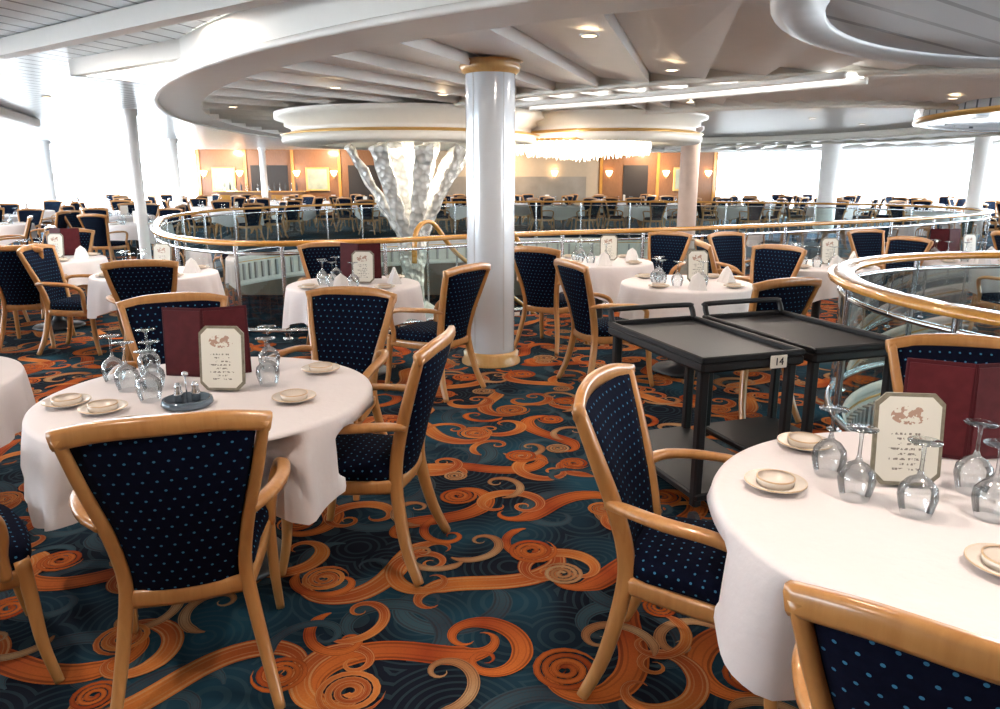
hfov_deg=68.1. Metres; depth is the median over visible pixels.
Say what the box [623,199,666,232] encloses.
dining table
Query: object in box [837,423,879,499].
wine glass
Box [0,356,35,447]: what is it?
dining table
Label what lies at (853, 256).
folded napkin
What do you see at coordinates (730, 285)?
bread plate
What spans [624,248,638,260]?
folded napkin
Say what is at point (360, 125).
chandelier
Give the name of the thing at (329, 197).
dining chair
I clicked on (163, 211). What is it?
dining chair
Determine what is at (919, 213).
dining table
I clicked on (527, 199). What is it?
dining chair
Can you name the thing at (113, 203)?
dining chair
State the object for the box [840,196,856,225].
dining chair
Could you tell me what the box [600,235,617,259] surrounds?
menu card
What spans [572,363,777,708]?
dining chair
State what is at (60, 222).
dining chair
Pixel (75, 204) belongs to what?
dining chair
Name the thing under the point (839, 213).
dining chair
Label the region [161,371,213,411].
stand
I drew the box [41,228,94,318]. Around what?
dining chair
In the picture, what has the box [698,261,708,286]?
wine glass
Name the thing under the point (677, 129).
chandelier
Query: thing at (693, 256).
menu card
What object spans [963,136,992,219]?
pillar
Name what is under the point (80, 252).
folded napkin
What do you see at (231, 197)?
dining chair
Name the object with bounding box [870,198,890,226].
dining chair
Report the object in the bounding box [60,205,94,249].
dining chair
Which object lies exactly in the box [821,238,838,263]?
menu card
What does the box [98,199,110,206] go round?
dining table
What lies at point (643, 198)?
dining chair
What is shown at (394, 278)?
folded napkin
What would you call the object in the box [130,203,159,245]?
dining chair
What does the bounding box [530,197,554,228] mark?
dining chair
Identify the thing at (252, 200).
dining chair
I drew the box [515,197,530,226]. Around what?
dining table
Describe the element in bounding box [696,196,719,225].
dining chair
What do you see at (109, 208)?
dining table
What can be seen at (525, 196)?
dining chair
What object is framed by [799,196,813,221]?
dining chair
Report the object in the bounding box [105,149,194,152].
wall
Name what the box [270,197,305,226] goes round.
dining table
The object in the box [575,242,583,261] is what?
wine glass
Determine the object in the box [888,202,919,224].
dining chair
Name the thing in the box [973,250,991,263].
folded napkin
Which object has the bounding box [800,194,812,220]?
dining chair
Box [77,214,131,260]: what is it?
dining chair
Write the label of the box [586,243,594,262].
wine glass
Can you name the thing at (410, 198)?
tree sculpture
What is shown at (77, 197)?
dining chair
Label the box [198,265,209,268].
bread plate
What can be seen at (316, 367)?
bread plate
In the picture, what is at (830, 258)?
wine glass
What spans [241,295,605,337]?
floor
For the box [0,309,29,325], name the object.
dining chair
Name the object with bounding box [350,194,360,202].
dining chair
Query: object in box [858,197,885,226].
dining chair
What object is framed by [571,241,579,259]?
wine glass
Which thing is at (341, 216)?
dining chair
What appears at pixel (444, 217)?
dining chair
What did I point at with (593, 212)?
dining chair
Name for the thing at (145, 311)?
dining chair
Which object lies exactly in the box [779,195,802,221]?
dining chair
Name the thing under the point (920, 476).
wine glass
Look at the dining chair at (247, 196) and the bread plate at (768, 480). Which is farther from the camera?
the dining chair at (247, 196)
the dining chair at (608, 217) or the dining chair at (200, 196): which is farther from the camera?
the dining chair at (200, 196)
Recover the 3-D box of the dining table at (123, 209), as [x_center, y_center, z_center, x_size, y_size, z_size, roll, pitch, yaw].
[-8.554,-2.912,16.949,1.302,0.983,1.306,6,15,23]
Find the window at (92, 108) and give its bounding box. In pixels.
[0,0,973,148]
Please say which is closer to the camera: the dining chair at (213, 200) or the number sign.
the number sign
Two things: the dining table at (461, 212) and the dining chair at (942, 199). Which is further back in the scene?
the dining chair at (942, 199)
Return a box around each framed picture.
[211,167,235,190]
[305,167,329,190]
[673,167,679,190]
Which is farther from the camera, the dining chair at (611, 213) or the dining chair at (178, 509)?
the dining chair at (611, 213)
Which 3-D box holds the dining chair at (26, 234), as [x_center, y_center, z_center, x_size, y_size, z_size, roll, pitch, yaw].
[-7.904,-1.732,12.001,0.683,1.003,0.645,-9,16,-32]
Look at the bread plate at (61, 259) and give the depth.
7.66 m
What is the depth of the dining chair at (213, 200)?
21.38 m
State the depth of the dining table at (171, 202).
26.88 m
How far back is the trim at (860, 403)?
5.83 m
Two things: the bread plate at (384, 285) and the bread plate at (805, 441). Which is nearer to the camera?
the bread plate at (805, 441)
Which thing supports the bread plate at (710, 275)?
on the dining table at (635, 290)
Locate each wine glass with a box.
[99,334,125,381]
[111,340,139,390]
[133,348,162,401]
[135,328,160,371]
[138,340,164,389]
[255,336,279,384]
[258,324,279,369]
[316,258,327,282]
[317,260,327,284]
[327,261,336,286]
[331,256,341,280]
[347,262,359,285]
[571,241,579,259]
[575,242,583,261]
[577,240,585,258]
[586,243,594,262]
[650,258,661,281]
[653,256,663,279]
[655,259,666,282]
[671,261,682,285]
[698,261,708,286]
[811,404,849,472]
[812,246,822,266]
[828,246,836,265]
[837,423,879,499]
[896,436,943,516]
[931,240,941,251]
[953,418,998,495]
[971,438,999,513]
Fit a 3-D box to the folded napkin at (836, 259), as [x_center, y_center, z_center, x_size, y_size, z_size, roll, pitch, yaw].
[3.180,-0.869,6.989,0.140,0.135,0.110,-2,14,-9]
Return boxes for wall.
[0,142,104,212]
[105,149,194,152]
[195,149,717,217]
[714,149,919,217]
[920,144,999,224]
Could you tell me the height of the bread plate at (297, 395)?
0.031 m
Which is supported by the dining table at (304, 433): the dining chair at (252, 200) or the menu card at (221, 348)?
the menu card at (221, 348)
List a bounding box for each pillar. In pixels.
[32,140,56,224]
[122,109,151,258]
[165,139,182,232]
[258,148,268,197]
[459,57,522,367]
[677,126,703,274]
[814,144,841,228]
[925,146,948,202]
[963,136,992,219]
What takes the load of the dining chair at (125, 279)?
on the floor at (511, 608)
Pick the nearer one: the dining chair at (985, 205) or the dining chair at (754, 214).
the dining chair at (985, 205)
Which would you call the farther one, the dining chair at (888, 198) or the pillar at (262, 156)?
the pillar at (262, 156)
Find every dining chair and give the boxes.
[0,203,20,242]
[0,207,13,244]
[0,216,32,244]
[0,245,75,350]
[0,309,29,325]
[0,504,64,683]
[15,208,44,244]
[16,244,123,355]
[28,210,70,244]
[40,204,65,236]
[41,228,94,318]
[42,200,62,225]
[42,225,55,243]
[45,409,290,708]
[50,201,79,224]
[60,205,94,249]
[65,210,115,260]
[75,195,95,213]
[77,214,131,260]
[79,202,85,208]
[82,207,126,251]
[99,259,189,369]
[105,194,119,200]
[108,292,227,374]
[109,200,130,211]
[112,195,128,197]
[113,198,131,200]
[117,203,134,214]
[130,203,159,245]
[146,195,169,207]
[152,205,187,249]
[158,208,182,245]
[159,194,172,200]
[161,199,191,233]
[181,201,190,236]
[182,202,215,238]
[189,198,214,231]
[190,195,208,221]
[207,200,231,233]
[211,200,232,238]
[212,194,219,199]
[222,196,245,226]
[230,195,240,205]
[232,198,255,230]
[236,203,264,240]
[241,194,251,203]
[246,199,272,233]
[255,197,281,228]
[260,201,288,238]
[268,286,396,500]
[279,325,455,586]
[282,195,294,200]
[283,200,303,235]
[285,197,304,230]
[297,241,346,344]
[301,197,324,227]
[302,196,314,225]
[304,195,325,222]
[317,198,338,231]
[328,196,353,225]
[332,198,358,231]
[338,197,355,228]
[343,195,364,222]
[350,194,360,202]
[356,199,380,234]
[375,216,390,229]
[384,262,490,402]
[432,198,452,229]
[432,209,452,232]
[445,195,459,221]
[451,197,466,229]
[453,194,464,220]
[514,246,587,354]
[515,195,527,222]
[522,194,533,219]
[526,198,552,229]
[528,196,550,224]
[528,199,554,230]
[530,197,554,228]
[553,195,573,222]
[554,258,653,386]
[564,194,578,220]
[565,196,584,226]
[570,198,596,229]
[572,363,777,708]
[575,199,602,229]
[592,195,606,224]
[599,197,618,228]
[602,199,624,228]
[622,196,644,226]
[625,197,641,227]
[632,195,655,222]
[639,197,660,226]
[640,231,692,274]
[643,200,667,232]
[659,196,676,224]
[664,209,677,226]
[682,277,821,422]
[694,240,749,280]
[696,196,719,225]
[696,199,718,232]
[703,195,721,215]
[707,231,750,281]
[716,197,736,230]
[730,195,751,223]
[735,244,806,283]
[737,200,766,232]
[741,197,764,223]
[743,195,757,199]
[755,199,785,231]
[771,194,785,220]
[776,196,793,222]
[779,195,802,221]
[782,197,808,227]
[782,198,805,230]
[783,580,999,708]
[791,195,812,221]
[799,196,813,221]
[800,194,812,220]
[834,200,849,227]
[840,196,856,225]
[845,194,862,219]
[847,228,884,269]
[850,199,878,227]
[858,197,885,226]
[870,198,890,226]
[875,236,933,268]
[881,196,893,224]
[885,333,999,391]
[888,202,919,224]
[889,200,906,212]
[892,197,907,203]
[907,197,926,204]
[911,200,932,209]
[938,196,954,209]
[948,198,954,209]
[950,203,988,220]
[955,197,965,206]
[967,275,999,331]
[970,293,976,306]
[981,216,999,230]
[983,200,998,234]
[984,231,999,308]
[995,202,999,224]
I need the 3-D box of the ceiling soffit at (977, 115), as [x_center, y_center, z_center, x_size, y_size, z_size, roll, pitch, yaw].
[9.200,-3.105,9.026,7.300,0.380,7.300,0,13,0]
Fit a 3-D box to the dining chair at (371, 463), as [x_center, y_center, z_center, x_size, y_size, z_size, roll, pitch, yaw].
[-0.536,0.384,3.134,0.683,1.003,0.645,2,14,10]
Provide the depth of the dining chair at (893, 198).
24.11 m
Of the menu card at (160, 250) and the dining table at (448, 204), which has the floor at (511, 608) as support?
the dining table at (448, 204)
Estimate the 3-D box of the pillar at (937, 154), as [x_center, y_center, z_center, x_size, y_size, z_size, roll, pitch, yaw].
[16.000,-6.263,27.291,0.650,2.703,0.650,0,13,0]
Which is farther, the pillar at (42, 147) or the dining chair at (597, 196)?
the dining chair at (597, 196)
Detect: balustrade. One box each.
[150,201,994,339]
[824,251,999,431]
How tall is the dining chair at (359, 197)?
1.003 m
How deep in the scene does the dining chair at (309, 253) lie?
7.10 m
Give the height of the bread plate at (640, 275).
0.031 m
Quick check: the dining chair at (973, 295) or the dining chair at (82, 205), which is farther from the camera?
the dining chair at (82, 205)
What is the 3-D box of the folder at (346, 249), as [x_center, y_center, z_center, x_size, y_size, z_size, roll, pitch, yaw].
[-1.197,-0.798,6.316,0.361,0.300,0.081,1,13,5]
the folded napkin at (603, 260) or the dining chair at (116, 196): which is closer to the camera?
the folded napkin at (603, 260)
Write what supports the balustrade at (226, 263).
on the floor at (511, 608)
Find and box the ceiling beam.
[0,106,40,126]
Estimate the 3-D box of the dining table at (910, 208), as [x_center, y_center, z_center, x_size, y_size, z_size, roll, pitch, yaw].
[12.593,-4.196,22.333,1.302,0.983,1.306,7,15,27]
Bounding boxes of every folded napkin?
[73,246,89,258]
[183,258,201,272]
[333,273,348,285]
[387,267,401,284]
[596,252,611,265]
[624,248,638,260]
[687,273,706,290]
[716,266,735,283]
[827,255,842,269]
[847,251,856,260]
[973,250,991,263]
[986,246,998,259]
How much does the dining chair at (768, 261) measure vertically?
1.003 m
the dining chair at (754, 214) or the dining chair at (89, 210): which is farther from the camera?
the dining chair at (754, 214)
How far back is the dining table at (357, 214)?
22.21 m
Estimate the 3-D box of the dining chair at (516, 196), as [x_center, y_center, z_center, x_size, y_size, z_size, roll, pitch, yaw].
[0.921,-5.393,27.343,0.683,1.003,0.645,-8,16,-31]
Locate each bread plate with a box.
[41,393,91,407]
[59,258,69,261]
[77,399,127,414]
[87,252,100,255]
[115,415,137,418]
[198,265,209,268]
[272,388,315,402]
[298,283,319,288]
[301,362,339,373]
[319,274,334,278]
[374,283,394,288]
[562,254,574,257]
[626,260,641,263]
[635,273,652,277]
[648,283,669,287]
[708,273,719,277]
[723,283,744,287]
[744,469,807,493]
[777,432,832,450]
[800,264,811,267]
[940,259,957,262]
[964,543,999,576]
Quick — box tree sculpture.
[344,142,465,326]
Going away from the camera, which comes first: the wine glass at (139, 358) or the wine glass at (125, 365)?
the wine glass at (125, 365)
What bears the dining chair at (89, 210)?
on the floor at (511, 608)
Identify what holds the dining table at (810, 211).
on the floor at (511, 608)
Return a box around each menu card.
[47,233,63,257]
[153,243,171,259]
[198,326,245,389]
[351,251,373,282]
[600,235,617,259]
[687,250,707,281]
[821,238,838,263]
[870,392,945,485]
[962,234,975,250]
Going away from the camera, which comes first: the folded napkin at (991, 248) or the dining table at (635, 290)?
the dining table at (635, 290)
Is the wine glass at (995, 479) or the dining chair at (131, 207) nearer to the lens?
the wine glass at (995, 479)
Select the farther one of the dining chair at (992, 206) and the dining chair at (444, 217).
the dining chair at (444, 217)
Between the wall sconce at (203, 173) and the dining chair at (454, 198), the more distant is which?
the wall sconce at (203, 173)
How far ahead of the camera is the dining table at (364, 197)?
25.03 m
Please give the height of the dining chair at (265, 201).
1.003 m
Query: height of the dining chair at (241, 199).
1.003 m
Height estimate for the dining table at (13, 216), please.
0.983 m
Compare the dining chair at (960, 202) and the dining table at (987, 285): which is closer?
the dining table at (987, 285)
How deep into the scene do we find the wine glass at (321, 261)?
5.96 m
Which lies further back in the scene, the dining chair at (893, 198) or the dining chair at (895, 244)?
the dining chair at (893, 198)
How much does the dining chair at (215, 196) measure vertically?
1.003 m
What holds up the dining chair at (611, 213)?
on the floor at (511, 608)
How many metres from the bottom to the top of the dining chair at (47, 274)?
1.003 m
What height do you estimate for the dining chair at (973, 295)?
1.003 m
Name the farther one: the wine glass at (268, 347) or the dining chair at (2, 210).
the dining chair at (2, 210)
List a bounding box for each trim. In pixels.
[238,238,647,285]
[842,380,881,430]
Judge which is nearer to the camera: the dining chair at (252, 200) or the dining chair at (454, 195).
the dining chair at (252, 200)
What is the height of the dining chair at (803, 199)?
1.003 m
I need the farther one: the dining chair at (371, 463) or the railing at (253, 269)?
the railing at (253, 269)
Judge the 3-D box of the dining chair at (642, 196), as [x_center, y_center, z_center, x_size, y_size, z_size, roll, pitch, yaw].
[4.506,-4.821,24.949,0.683,1.003,0.645,0,13,0]
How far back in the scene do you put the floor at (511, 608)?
2.96 m
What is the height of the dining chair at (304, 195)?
1.003 m
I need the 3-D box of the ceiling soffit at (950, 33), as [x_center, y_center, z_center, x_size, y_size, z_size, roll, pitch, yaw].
[3.950,-1.468,2.683,5.600,0.080,5.600,0,13,0]
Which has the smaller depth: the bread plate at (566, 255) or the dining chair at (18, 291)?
the dining chair at (18, 291)
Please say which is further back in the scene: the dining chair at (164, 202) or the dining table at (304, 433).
the dining chair at (164, 202)
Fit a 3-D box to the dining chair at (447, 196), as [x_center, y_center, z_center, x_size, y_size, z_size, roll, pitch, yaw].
[-1.632,-5.353,27.175,0.683,1.003,0.645,-10,17,-35]
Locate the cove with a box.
[0,0,289,83]
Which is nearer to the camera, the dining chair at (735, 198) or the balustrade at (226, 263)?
the balustrade at (226, 263)
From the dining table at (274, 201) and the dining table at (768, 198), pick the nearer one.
the dining table at (768, 198)
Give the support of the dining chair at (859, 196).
on the floor at (511, 608)
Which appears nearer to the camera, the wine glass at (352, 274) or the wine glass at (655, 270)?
the wine glass at (352, 274)
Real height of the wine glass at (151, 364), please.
0.202 m
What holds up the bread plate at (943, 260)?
on the dining table at (987, 285)
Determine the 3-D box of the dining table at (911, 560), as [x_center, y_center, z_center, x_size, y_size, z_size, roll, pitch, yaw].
[1.249,0.779,1.986,1.366,0.748,1.332,9,16,33]
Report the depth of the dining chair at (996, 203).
19.43 m
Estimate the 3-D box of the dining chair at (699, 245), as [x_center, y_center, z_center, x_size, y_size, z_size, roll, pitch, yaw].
[2.285,-0.635,7.405,0.683,1.003,0.645,0,13,0]
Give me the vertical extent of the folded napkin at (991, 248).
0.135 m
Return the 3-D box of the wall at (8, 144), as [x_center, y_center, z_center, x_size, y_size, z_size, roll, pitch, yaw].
[-16.000,-2.788,12.700,0.220,2.730,36.000,0,13,0]
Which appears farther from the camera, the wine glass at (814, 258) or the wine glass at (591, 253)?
the wine glass at (591, 253)
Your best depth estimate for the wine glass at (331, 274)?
5.87 m
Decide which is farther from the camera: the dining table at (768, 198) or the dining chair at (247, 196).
the dining chair at (247, 196)
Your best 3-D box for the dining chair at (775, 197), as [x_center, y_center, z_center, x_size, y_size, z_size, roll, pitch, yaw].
[10.556,-5.659,28.459,0.645,1.003,0.683,12,18,40]
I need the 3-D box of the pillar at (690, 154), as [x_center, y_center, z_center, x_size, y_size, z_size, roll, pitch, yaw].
[3.450,-1.329,13.973,0.440,5.700,0.440,0,13,0]
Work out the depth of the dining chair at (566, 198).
24.80 m
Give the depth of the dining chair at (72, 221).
14.21 m
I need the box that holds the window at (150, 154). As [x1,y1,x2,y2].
[103,153,198,201]
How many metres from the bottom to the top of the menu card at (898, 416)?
0.267 m
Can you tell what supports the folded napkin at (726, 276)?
on the dining table at (635, 290)
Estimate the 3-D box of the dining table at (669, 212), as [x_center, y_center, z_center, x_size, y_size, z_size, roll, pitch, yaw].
[5.974,-4.772,24.744,1.312,0.983,1.307,-12,18,-41]
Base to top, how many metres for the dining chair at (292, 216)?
1.003 m
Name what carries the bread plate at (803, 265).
on the dining table at (828, 289)
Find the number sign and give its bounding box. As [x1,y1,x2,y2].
[770,355,787,368]
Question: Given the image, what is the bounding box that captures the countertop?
[213,183,308,218]
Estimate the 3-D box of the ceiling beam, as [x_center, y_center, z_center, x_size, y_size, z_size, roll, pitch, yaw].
[-6.600,-2.905,7.737,5.156,0.160,13.268,0,13,0]
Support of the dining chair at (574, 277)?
on the floor at (511, 608)
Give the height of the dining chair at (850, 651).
1.003 m
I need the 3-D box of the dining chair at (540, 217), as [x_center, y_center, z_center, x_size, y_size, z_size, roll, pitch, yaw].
[1.214,-4.071,21.804,0.683,1.003,0.645,-13,19,-43]
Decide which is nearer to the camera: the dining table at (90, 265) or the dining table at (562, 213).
the dining table at (90, 265)
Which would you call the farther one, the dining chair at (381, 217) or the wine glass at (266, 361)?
the dining chair at (381, 217)
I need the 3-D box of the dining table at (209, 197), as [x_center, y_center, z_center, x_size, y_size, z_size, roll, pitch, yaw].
[-9.822,-4.873,25.170,1.312,0.983,1.307,4,14,16]
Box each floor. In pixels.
[0,218,999,708]
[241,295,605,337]
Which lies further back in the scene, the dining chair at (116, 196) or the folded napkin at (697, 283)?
the dining chair at (116, 196)
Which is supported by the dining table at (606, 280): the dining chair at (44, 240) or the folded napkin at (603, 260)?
the folded napkin at (603, 260)
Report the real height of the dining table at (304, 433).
0.748 m
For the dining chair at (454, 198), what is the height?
1.003 m
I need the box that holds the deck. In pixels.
[241,262,563,294]
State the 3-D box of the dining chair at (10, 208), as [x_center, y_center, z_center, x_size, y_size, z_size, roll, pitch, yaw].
[-11.919,-3.148,17.936,0.645,1.003,0.683,-6,15,-25]
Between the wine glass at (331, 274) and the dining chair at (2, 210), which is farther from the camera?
the dining chair at (2, 210)
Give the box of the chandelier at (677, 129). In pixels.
[531,109,708,147]
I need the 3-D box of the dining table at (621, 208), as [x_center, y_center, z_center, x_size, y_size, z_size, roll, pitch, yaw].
[3.514,-4.821,24.953,1.306,0.983,1.302,9,16,34]
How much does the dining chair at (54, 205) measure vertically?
1.003 m
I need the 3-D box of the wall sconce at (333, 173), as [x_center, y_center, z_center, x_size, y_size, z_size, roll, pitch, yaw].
[-6.700,-7.256,29.851,0.280,0.300,0.280,0,13,0]
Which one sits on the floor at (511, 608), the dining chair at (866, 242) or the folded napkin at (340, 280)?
the dining chair at (866, 242)
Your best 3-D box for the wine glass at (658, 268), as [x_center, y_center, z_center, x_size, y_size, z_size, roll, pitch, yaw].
[1.343,-0.727,6.247,0.097,0.202,0.097,-11,17,-38]
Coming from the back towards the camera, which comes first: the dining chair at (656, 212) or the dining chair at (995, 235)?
the dining chair at (656, 212)
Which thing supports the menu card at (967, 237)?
on the dining table at (987, 285)
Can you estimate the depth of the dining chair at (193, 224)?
18.72 m
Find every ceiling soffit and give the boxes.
[153,0,999,152]
[770,0,999,67]
[912,97,999,132]
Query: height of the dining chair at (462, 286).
1.003 m
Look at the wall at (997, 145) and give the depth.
27.21 m
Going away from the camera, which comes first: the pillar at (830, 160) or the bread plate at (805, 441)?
the bread plate at (805, 441)
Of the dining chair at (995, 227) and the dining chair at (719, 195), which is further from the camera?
the dining chair at (719, 195)
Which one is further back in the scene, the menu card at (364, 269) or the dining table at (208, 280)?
the dining table at (208, 280)
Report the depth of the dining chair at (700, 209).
21.92 m
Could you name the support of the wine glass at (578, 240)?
on the dining table at (606, 280)
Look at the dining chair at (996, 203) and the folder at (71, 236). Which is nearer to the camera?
the folder at (71, 236)
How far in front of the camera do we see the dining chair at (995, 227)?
17.69 m
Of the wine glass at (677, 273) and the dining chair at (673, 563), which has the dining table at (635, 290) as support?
the wine glass at (677, 273)
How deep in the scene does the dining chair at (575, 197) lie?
28.32 m
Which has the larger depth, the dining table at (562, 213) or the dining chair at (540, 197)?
the dining chair at (540, 197)
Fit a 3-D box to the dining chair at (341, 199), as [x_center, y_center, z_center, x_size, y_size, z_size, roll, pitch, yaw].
[-4.916,-4.649,24.227,0.645,1.003,0.683,5,14,20]
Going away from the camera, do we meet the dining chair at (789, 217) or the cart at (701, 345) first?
the cart at (701, 345)
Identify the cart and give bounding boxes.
[607,302,804,519]
[701,297,895,451]
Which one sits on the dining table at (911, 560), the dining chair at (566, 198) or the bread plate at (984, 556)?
the bread plate at (984, 556)
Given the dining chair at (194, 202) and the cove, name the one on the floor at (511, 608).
the dining chair at (194, 202)
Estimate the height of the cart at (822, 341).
0.901 m
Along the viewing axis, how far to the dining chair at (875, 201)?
22.02 m
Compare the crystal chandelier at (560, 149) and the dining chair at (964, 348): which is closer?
the dining chair at (964, 348)
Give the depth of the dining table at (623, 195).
27.68 m
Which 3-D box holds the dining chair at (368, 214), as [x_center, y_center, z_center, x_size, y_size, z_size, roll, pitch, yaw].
[-3.837,-4.018,21.582,0.645,1.003,0.683,1,13,5]
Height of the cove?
0.150 m
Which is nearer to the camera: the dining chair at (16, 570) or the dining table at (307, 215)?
the dining chair at (16, 570)
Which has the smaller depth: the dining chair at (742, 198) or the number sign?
the number sign
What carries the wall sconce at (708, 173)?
attached to the wall at (632, 176)
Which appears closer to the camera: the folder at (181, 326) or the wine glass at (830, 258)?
the folder at (181, 326)
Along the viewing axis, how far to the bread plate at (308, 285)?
5.75 m
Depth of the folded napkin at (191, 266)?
6.74 m
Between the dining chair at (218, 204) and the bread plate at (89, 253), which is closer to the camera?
the bread plate at (89, 253)
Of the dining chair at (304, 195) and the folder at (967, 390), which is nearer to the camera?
the folder at (967, 390)
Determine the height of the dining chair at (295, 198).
1.003 m
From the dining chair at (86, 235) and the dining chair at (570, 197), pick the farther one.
the dining chair at (570, 197)
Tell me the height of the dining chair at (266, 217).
1.003 m
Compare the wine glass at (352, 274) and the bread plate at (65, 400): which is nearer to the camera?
the bread plate at (65, 400)
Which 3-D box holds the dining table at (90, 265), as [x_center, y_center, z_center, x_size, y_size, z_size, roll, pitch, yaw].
[-4.847,-0.673,8.072,1.157,0.748,1.174,0,13,0]
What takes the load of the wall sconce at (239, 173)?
attached to the wall at (632, 176)
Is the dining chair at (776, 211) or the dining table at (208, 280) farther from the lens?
the dining chair at (776, 211)
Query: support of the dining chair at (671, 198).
on the floor at (511, 608)
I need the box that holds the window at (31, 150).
[0,146,110,211]
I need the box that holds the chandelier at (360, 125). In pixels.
[273,103,543,150]
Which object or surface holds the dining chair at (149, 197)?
on the floor at (511, 608)
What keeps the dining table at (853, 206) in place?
on the floor at (511, 608)
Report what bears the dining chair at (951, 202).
on the floor at (511, 608)
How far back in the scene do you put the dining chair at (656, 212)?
21.00 m
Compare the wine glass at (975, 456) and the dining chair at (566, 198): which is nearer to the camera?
the wine glass at (975, 456)
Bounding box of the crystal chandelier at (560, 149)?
[516,137,651,160]
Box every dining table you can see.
[0,205,17,221]
[0,214,36,244]
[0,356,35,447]
[21,357,373,580]
[23,202,54,221]
[32,255,107,330]
[87,266,224,318]
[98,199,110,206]
[101,199,123,214]
[108,205,155,249]
[108,211,174,258]
[110,210,120,214]
[169,195,189,221]
[190,196,219,225]
[190,199,232,232]
[211,202,263,239]
[260,195,278,203]
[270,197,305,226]
[271,199,315,232]
[282,276,425,375]
[321,195,341,221]
[352,196,374,225]
[355,199,385,231]
[445,197,459,226]
[450,203,466,231]
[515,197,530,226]
[543,199,584,230]
[559,256,653,318]
[598,197,623,226]
[616,275,752,376]
[618,195,629,221]
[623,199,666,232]
[667,198,697,226]
[707,431,999,700]
[716,199,761,232]
[758,195,775,221]
[763,196,785,223]
[796,259,880,318]
[806,206,852,219]
[834,197,860,226]
[905,199,942,217]
[906,202,962,223]
[922,258,999,331]
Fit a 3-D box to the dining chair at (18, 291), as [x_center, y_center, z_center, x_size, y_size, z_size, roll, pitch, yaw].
[-4.584,-0.586,7.198,0.645,1.003,0.683,-3,14,-14]
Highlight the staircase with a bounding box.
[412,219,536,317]
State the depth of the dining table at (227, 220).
18.88 m
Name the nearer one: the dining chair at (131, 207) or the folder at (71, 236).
the folder at (71, 236)
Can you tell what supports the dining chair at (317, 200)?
on the floor at (511, 608)
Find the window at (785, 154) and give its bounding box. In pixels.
[715,153,921,196]
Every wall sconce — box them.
[200,171,206,177]
[236,171,242,177]
[330,171,336,177]
[606,171,612,177]
[663,171,669,177]
[705,171,711,177]
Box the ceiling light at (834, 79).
[515,71,867,110]
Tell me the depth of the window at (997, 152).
27.45 m
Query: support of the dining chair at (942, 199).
on the floor at (511, 608)
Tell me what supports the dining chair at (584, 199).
on the floor at (511, 608)
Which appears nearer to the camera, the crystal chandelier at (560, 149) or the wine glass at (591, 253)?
the wine glass at (591, 253)
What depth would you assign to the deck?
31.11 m
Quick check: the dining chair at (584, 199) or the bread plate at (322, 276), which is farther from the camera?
the dining chair at (584, 199)
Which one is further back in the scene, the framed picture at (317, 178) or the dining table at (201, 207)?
the framed picture at (317, 178)
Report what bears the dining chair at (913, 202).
on the floor at (511, 608)
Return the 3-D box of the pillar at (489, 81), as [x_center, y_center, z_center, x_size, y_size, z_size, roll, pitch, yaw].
[-0.080,-1.163,6.323,0.540,2.513,0.540,0,13,0]
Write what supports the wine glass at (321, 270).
on the dining table at (409, 293)
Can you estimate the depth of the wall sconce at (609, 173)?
29.77 m
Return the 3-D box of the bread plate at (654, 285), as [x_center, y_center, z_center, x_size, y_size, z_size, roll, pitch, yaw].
[1.253,-0.545,5.836,0.168,0.031,0.168,9,16,32]
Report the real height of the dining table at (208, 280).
0.748 m
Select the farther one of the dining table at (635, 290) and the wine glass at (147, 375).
the dining table at (635, 290)
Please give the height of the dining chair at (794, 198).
1.003 m
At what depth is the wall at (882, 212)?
29.84 m
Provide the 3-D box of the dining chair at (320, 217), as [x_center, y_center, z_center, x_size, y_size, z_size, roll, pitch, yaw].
[-5.222,-4.227,22.459,0.683,1.003,0.645,-3,14,-13]
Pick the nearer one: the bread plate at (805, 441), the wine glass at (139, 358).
the bread plate at (805, 441)
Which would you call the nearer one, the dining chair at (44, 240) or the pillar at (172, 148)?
the dining chair at (44, 240)
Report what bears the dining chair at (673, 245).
on the floor at (511, 608)
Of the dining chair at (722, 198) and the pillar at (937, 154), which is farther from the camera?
the pillar at (937, 154)
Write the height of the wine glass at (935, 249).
0.202 m
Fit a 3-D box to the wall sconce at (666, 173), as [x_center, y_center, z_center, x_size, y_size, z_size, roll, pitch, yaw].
[6.700,-7.256,29.851,0.280,0.300,0.280,0,13,0]
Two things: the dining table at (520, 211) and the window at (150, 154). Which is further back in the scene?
the window at (150, 154)
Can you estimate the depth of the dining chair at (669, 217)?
22.09 m
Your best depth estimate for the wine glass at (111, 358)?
3.15 m
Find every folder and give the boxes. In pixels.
[49,228,80,255]
[161,305,251,376]
[340,243,381,278]
[903,357,999,459]
[930,228,960,251]
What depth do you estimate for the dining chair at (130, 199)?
23.25 m
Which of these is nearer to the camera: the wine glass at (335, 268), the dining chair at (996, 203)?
the wine glass at (335, 268)
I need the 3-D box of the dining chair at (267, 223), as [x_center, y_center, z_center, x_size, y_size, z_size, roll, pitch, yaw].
[-6.108,-3.652,20.047,0.683,1.003,0.645,-10,17,-36]
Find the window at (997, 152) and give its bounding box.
[913,148,999,211]
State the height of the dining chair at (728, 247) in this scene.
1.003 m
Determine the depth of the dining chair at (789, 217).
22.45 m
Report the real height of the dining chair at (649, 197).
1.003 m
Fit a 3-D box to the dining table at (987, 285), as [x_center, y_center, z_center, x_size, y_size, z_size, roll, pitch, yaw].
[4.903,-0.650,7.975,1.157,0.748,1.174,0,13,0]
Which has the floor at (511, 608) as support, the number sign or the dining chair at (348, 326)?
the dining chair at (348, 326)
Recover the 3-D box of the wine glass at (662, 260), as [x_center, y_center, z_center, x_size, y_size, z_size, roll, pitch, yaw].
[1.312,-0.671,6.013,0.097,0.202,0.097,-2,14,-8]
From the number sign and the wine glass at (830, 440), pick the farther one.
the number sign

